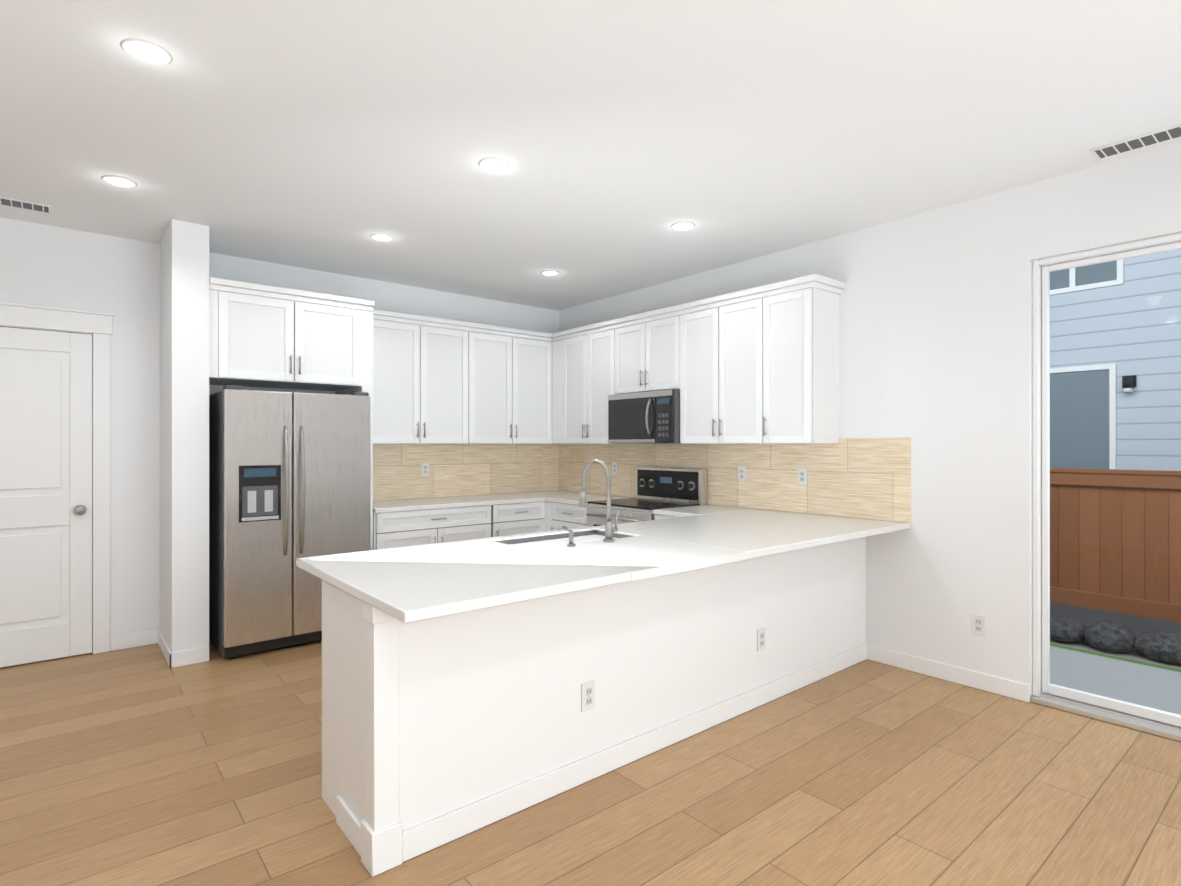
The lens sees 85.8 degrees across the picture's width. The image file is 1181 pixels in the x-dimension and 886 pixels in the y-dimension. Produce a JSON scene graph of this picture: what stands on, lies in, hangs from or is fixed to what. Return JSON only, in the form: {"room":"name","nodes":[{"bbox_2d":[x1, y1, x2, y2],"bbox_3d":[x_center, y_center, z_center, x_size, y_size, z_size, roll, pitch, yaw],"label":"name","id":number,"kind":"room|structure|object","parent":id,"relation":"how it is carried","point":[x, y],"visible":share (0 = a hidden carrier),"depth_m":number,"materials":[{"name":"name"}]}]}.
{"room":"kitchen","nodes":[
{"label":"kitchen","id":0,"kind":"room"},
{"bbox_2d":[160,219,208,652],"bbox_3d":[-2.751,-0.004,4.296,0.203,2.809,0.649,0,0,-40],"label":"wall","id":1,"kind":"structure","parent":0,"point":[184,435],"depth_m":4.06,"materials":[{"name":"white paint"}]},
{"bbox_2d":[154,629,177,667],"bbox_3d":[-2.830,1.353,4.222,0.013,0.095,0.662,0,0,-40],"label":"baseboard","id":2,"kind":"structure","parent":1,"relation":"attached to","point":[171,659],"depth_m":4.12,"materials":[{"name":"white paint"}]},
{"bbox_2d":[0,217,558,636],"bbox_3d":[-2.900,-0.005,4.674,6.810,2.810,0.120,0,0,-40],"label":"wall","id":3,"kind":"structure","parent":0,"point":[53,266],"depth_m":4.39,"materials":[{"name":"white paint"}]},
{"bbox_2d":[0,327,91,667],"bbox_3d":[-3.622,0.330,3.972,0.801,2.123,0.132,0,0,-40],"label":"pantry door","id":4,"kind":"structure","parent":3,"relation":"in","point":[45,495],"depth_m":4.09,"materials":[{"name":"white paint"}]},
{"bbox_2d":[0,301,114,653],"bbox_3d":[-3.662,0.258,4.021,1.043,2.285,0.152,0,0,-40],"label":"door frame","id":5,"kind":"structure","parent":3,"relation":"attached to","point":[98,325],"depth_m":4.25,"materials":[{"name":"white paint"}]},
{"bbox_2d":[209,282,364,393],"bbox_3d":[-2.290,-0.737,4.684,0.998,0.605,0.639,0,0,-40],"label":"upper cabinet","id":6,"kind":"object","parent":3,"relation":"attached to","point":[280,339],"depth_m":4.42,"materials":[{"name":"white paint"}]},
{"bbox_2d":[341,310,476,445],"bbox_3d":[-1.541,-0.521,5.493,1.021,1.036,0.349,0,0,-40],"label":"upper cabinet","id":7,"kind":"object","parent":3,"relation":"attached to","point":[421,373],"depth_m":5.35,"materials":[{"name":"white paint"}]},
{"bbox_2d":[373,444,558,500],"bbox_3d":[-1.190,0.243,6.007,2.216,0.491,0.009,0,0,-40],"label":"backsplash","id":8,"kind":"structure","parent":3,"relation":"attached to","point":[467,469],"depth_m":5.99,"materials":[{"name":"tile"}]},
{"bbox_2d":[421,463,428,475],"bbox_3d":[-1.493,0.231,5.742,0.072,0.116,0.009,0,0,-40],"label":"outlet","id":9,"kind":"object","parent":8,"relation":"attached to","point":[424,469],"visible":1,"depth_m":5.74,"materials":[{"name":"white plastic"}]},
{"bbox_2d":[477,326,544,443],"bbox_3d":[-0.858,-0.521,6.059,0.995,1.036,0.349,0,0,-40],"label":"upper cabinet","id":10,"kind":"object","parent":3,"relation":"attached to","point":[510,363],"depth_m":5.93,"materials":[{"name":"white paint"}]},
{"bbox_2d":[0,640,1180,885],"bbox_3d":[-0.357,1.448,1.605,6.810,0.100,8.090,0,0,-40],"label":"floor","id":11,"kind":"structure","parent":0,"point":[140,766],"depth_m":2.53,"materials":[{"name":"brown wood"}]},
{"bbox_2d":[209,385,369,658],"bbox_3d":[-2.185,0.513,4.599,0.935,1.775,0.846,0,0,-40],"label":"fridge","id":12,"kind":"object","parent":11,"relation":"on","point":[289,478],"visible":0.92,"depth_m":4.25,"materials":[{"name":"grey metal"}]},
{"bbox_2d":[344,502,499,553],"bbox_3d":[-1.412,0.962,5.404,1.093,0.877,0.628,0,0,-40],"label":"base cabinet","id":13,"kind":"object","parent":11,"relation":"on","point":[433,523],"depth_m":5.12,"materials":[{"name":"white paint"}]},
{"bbox_2d":[373,490,579,509],"bbox_3d":[-0.976,0.506,5.759,2.218,0.035,0.638,0,0,-40],"label":"countertop","id":14,"kind":"structure","parent":13,"relation":"on","point":[473,500],"depth_m":5.50,"materials":[{"name":"white stone"}]},
{"bbox_2d":[500,502,539,533],"bbox_3d":[-0.856,0.963,5.865,0.627,0.877,0.628,0,0,-40],"label":"base cabinet","id":15,"kind":"object","parent":11,"relation":"on","point":[515,517],"depth_m":5.64,"materials":[{"name":"white paint"}]},
{"bbox_2d":[540,498,643,529],"bbox_3d":[-0.003,0.962,5.772,0.682,0.877,0.646,0,0,-40],"label":"base cabinet","id":16,"kind":"object","parent":11,"relation":"on","point":[553,515],"depth_m":5.64,"materials":[{"name":"white paint"}]},
{"bbox_2d":[548,494,623,505],"bbox_3d":[0.024,0.506,5.774,0.638,0.035,0.615,0,0,-40],"label":"countertop","id":17,"kind":"structure","parent":16,"relation":"on","point":[567,497],"depth_m":5.72,"materials":[{"name":"white stone"}]},
{"bbox_2d":[344,538,866,876],"bbox_3d":[0.484,0.961,3.183,3.257,0.877,0.212,0,0,-40],"label":"base cabinet","id":18,"kind":"object","parent":11,"relation":"on","point":[471,644],"depth_m":2.55,"materials":[{"name":"white paint"}]},
{"bbox_2d":[581,680,594,711],"bbox_3d":[-0.008,1.049,2.646,0.072,0.116,0.009,0,0,-40],"label":"outlet","id":19,"kind":"object","parent":18,"relation":"attached to","point":[587,695],"visible":1,"depth_m":2.64,"materials":[{"name":"white plastic"}]},
{"bbox_2d":[296,510,909,625],"bbox_3d":[0.357,0.505,3.318,3.260,0.035,1.125,0,0,-40],"label":"countertop","id":20,"kind":"structure","parent":18,"relation":"on","point":[427,581],"depth_m":2.68,"materials":[{"name":"white stone"}]},
{"bbox_2d":[496,530,631,549],"bbox_3d":[-0.122,0.622,3.312,0.734,0.249,0.404,0,0,-40],"label":"sink","id":21,"kind":"object","parent":20,"relation":"in","point":[579,535],"depth_m":3.44,"materials":[{"name":"silver metal"}]},
{"bbox_2d":[562,526,574,546],"bbox_3d":[-0.105,0.441,3.049,0.040,0.092,0.082,0,0,-40],"label":"soap dispenser","id":22,"kind":"object","parent":20,"relation":"on","point":[571,539],"visible":1,"depth_m":3.02,"materials":[{"name":"silver metal"}]},
{"bbox_2d":[579,459,618,541],"bbox_3d":[0.043,0.281,3.269,0.094,0.411,0.254,0,0,-40],"label":"faucet","id":23,"kind":"object","parent":20,"relation":"on","point":[609,529],"visible":1,"depth_m":3.19,"materials":[{"name":"silver metal"}]},
{"bbox_2d":[757,627,765,650],"bbox_3d":[0.919,1.050,3.415,0.072,0.116,0.009,0,0,-40],"label":"outlet","id":24,"kind":"object","parent":18,"relation":"attached to","point":[761,638],"visible":1,"depth_m":3.41,"materials":[{"name":"white plastic"}]},
{"bbox_2d":[586,466,706,526],"bbox_3d":[0.439,0.801,5.220,0.701,1.200,0.754,0,0,-40],"label":"range","id":25,"kind":"object","parent":11,"relation":"on","point":[663,487],"visible":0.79,"depth_m":5.22,"materials":[{"name":"silver metal"}]},
{"bbox_2d":[644,514,683,521],"bbox_3d":[0.850,0.962,4.739,0.687,0.877,0.496,0,0,-40],"label":"base cabinet","id":26,"kind":"object","parent":11,"relation":"on","point":[657,515],"depth_m":4.62,"materials":[{"name":"white paint"}]},
{"bbox_2d":[653,506,751,513],"bbox_3d":[0.859,0.506,4.767,0.638,0.035,0.465,0,0,-40],"label":"countertop","id":27,"kind":"structure","parent":26,"relation":"on","point":[688,509],"depth_m":4.74,"materials":[{"name":"white stone"}]},
{"bbox_2d":[0,0,1180,310],"bbox_3d":[-0.357,-1.462,1.606,6.810,0.100,8.090,0,0,-40],"label":"ceiling","id":28,"kind":"structure","parent":0,"point":[618,136],"depth_m":2.78,"materials":[{"name":"white paint"}]},
{"bbox_2d":[0,197,51,213],"bbox_3d":[-3.377,-1.405,3.707,0.360,0.008,0.150,0,0,-40],"label":"ceiling vent","id":29,"kind":"object","parent":28,"relation":"in","point":[4,201],"visible":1,"depth_m":3.74,"materials":[{"name":"white metal"}]},
{"bbox_2d":[101,175,136,187],"bbox_3d":[-2.528,-1.406,3.411,0.156,0.007,0.156,0,0,-40],"label":"recessed light","id":30,"kind":"object","parent":28,"relation":"in","point":[119,181],"visible":1,"depth_m":3.40,"materials":[{"name":"white paint"}]},
{"bbox_2d":[120,38,172,64],"bbox_3d":[-1.596,-1.407,2.287,0.156,0.007,0.156,0,0,-40],"label":"recessed light","id":31,"kind":"object","parent":28,"relation":"in","point":[145,51],"visible":1,"depth_m":2.27,"materials":[{"name":"white paint"}]},
{"bbox_2d":[370,233,393,240],"bbox_3d":[-1.419,-1.406,4.330,0.156,0.007,0.156,0,0,-40],"label":"recessed light","id":32,"kind":"object","parent":28,"relation":"in","point":[381,237],"visible":1,"depth_m":4.32,"materials":[{"name":"white paint"}]},
{"bbox_2d":[478,158,508,170],"bbox_3d":[-0.488,-1.407,3.206,0.156,0.007,0.156,0,0,-40],"label":"recessed light","id":33,"kind":"object","parent":28,"relation":"in","point":[493,164],"visible":1,"depth_m":3.19,"materials":[{"name":"white paint"}]},
{"bbox_2d":[540,270,558,275],"bbox_3d":[-0.334,-1.405,5.230,0.156,0.007,0.156,0,0,-40],"label":"recessed light","id":34,"kind":"object","parent":28,"relation":"in","point":[549,272],"visible":1,"depth_m":5.21,"materials":[{"name":"white paint"}]},
{"bbox_2d":[671,222,694,229],"bbox_3d":[0.598,-1.406,4.106,0.156,0.007,0.156,0,0,-40],"label":"recessed light","id":35,"kind":"object","parent":28,"relation":"in","point":[683,225],"visible":1,"depth_m":4.09,"materials":[{"name":"white paint"}]},
{"bbox_2d":[1090,124,1180,159],"bbox_3d":[2.568,-1.406,2.959,0.150,0.008,0.360,0,0,-40],"label":"ceiling vent","id":36,"kind":"object","parent":28,"relation":"in","point":[1146,140],"visible":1,"depth_m":2.96,"materials":[{"name":"white metal"}]},
{"bbox_2d":[559,143,1180,701],"bbox_3d":[2.257,-0.005,3.694,0.120,2.810,7.970,0,0,-40],"label":"wall","id":37,"kind":"structure","parent":0,"point":[937,337],"depth_m":3.73,"materials":[{"name":"white paint"}]},
{"bbox_2d":[545,322,620,443],"bbox_3d":[0.038,-0.521,5.954,0.409,1.036,0.994,0,0,-40],"label":"upper cabinet","id":38,"kind":"object","parent":37,"relation":"attached to","point":[581,365],"depth_m":5.90,"materials":[{"name":"white paint"}]},
{"bbox_2d":[617,306,680,393],"bbox_3d":[0.585,-0.735,5.341,0.349,0.608,0.760,0,0,-40],"label":"upper cabinet","id":39,"kind":"object","parent":37,"relation":"attached to","point":[648,346],"depth_m":5.19,"materials":[{"name":"white paint"}]},
{"bbox_2d":[608,389,681,443],"bbox_3d":[0.532,-0.215,5.297,0.483,0.421,0.750,0,0,-40],"label":"microwave","id":40,"kind":"object","parent":39,"relation":"attached to","point":[650,417],"visible":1,"depth_m":5.12,"materials":[{"name":"grey"}]},
{"bbox_2d":[559,438,910,522],"bbox_3d":[0.824,0.225,5.322,0.009,0.528,3.616,0,0,-40],"label":"backsplash","id":41,"kind":"structure","parent":37,"relation":"attached to","point":[866,478],"depth_m":4.63,"materials":[{"name":"tile"}]},
{"bbox_2d":[612,462,617,474],"bbox_3d":[0.231,0.231,6.021,0.009,0.116,0.072,0,0,-40],"label":"outlet","id":42,"kind":"object","parent":41,"relation":"attached to","point":[614,468],"visible":1,"depth_m":6.01,"materials":[{"name":"white plastic"}]},
{"bbox_2d":[738,466,745,481],"bbox_3d":[1.166,0.231,4.893,0.009,0.116,0.072,0,0,-40],"label":"outlet","id":43,"kind":"object","parent":41,"relation":"attached to","point":[742,473],"visible":1,"depth_m":4.89,"materials":[{"name":"white plastic"}]},
{"bbox_2d":[798,468,806,484],"bbox_3d":[1.498,0.230,4.493,0.009,0.116,0.072,0,0,-40],"label":"outlet","id":44,"kind":"object","parent":41,"relation":"attached to","point":[802,476],"visible":1,"depth_m":4.49,"materials":[{"name":"white plastic"}]},
{"bbox_2d":[680,278,844,443],"bbox_3d":[1.170,-0.522,4.635,0.349,1.036,1.185,0,0,-40],"label":"upper cabinet","id":45,"kind":"object","parent":37,"relation":"attached to","point":[758,365],"depth_m":4.34,"materials":[{"name":"white paint"}]},
{"bbox_2d":[867,644,1029,701],"bbox_3d":[2.087,1.352,3.793,0.013,0.095,0.914,0,0,-40],"label":"baseboard","id":46,"kind":"structure","parent":37,"relation":"attached to","point":[991,683],"depth_m":3.73,"materials":[{"name":"white paint"}]},
{"bbox_2d":[972,614,985,635],"bbox_3d":[2.220,1.035,3.635,0.009,0.116,0.072,0,0,-40],"label":"outlet","id":47,"kind":"object","parent":37,"relation":"attached to","point":[978,624],"visible":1,"depth_m":3.63,"materials":[{"name":"white plastic"}]},
{"bbox_2d":[1031,233,1180,741],"bbox_3d":[3.031,0.200,2.792,0.158,2.399,1.832,0,0,-40],"label":"sliding glass door","id":48,"kind":"structure","parent":37,"relation":"in","point":[1145,719],"depth_m":3.44,"materials":[{"name":"clear glass"}]},
{"label":"outside","id":49,"kind":"structure","parent":0,"visible":0},
{"bbox_2d":[1050,602,1180,668],"bbox_3d":[5.645,1.621,5.897,7.910,0.200,18.000,0,0,-40],"label":"ground","id":50,"kind":"structure","parent":49,"point":[1130,621],"depth_m":5.39,"materials":[{"name":"grey gravel"}]},
{"bbox_2d":[1050,646,1180,714],"bbox_3d":[3.582,1.494,3.278,1.389,0.050,6.600,0,0,-40],"label":"patio slab","id":51,"kind":"object","parent":50,"relation":"on","point":[1092,672],"depth_m":3.97,"materials":[{"name":"concrete"}]},
{"bbox_2d":[1050,468,1180,622],"bbox_3d":[4.444,0.863,4.902,0.150,1.315,12.000,0,0,-40],"label":"fence","id":52,"kind":"object","parent":50,"relation":"on","point":[1118,539],"depth_m":5.10,"materials":[{"name":"brown wood"}]},
{"bbox_2d":[1050,643,1180,671],"bbox_3d":[4.178,1.505,3.772,0.120,0.030,6.600,0,0,-40],"label":"grass strip","id":53,"kind":"object","parent":50,"relation":"on","point":[1120,658],"depth_m":4.42,"materials":[{"name":"green plant"}]},
{"bbox_2d":[1050,249,1180,470],"bbox_3d":[6.556,-1.788,7.303,3.115,6.620,15.000,0,0,-40],"label":"neighbouring house","id":54,"kind":"structure","parent":50,"relation":"on","point":[1115,300],"depth_m":6.47,"materials":[{"name":"blue wood"}]}
]}

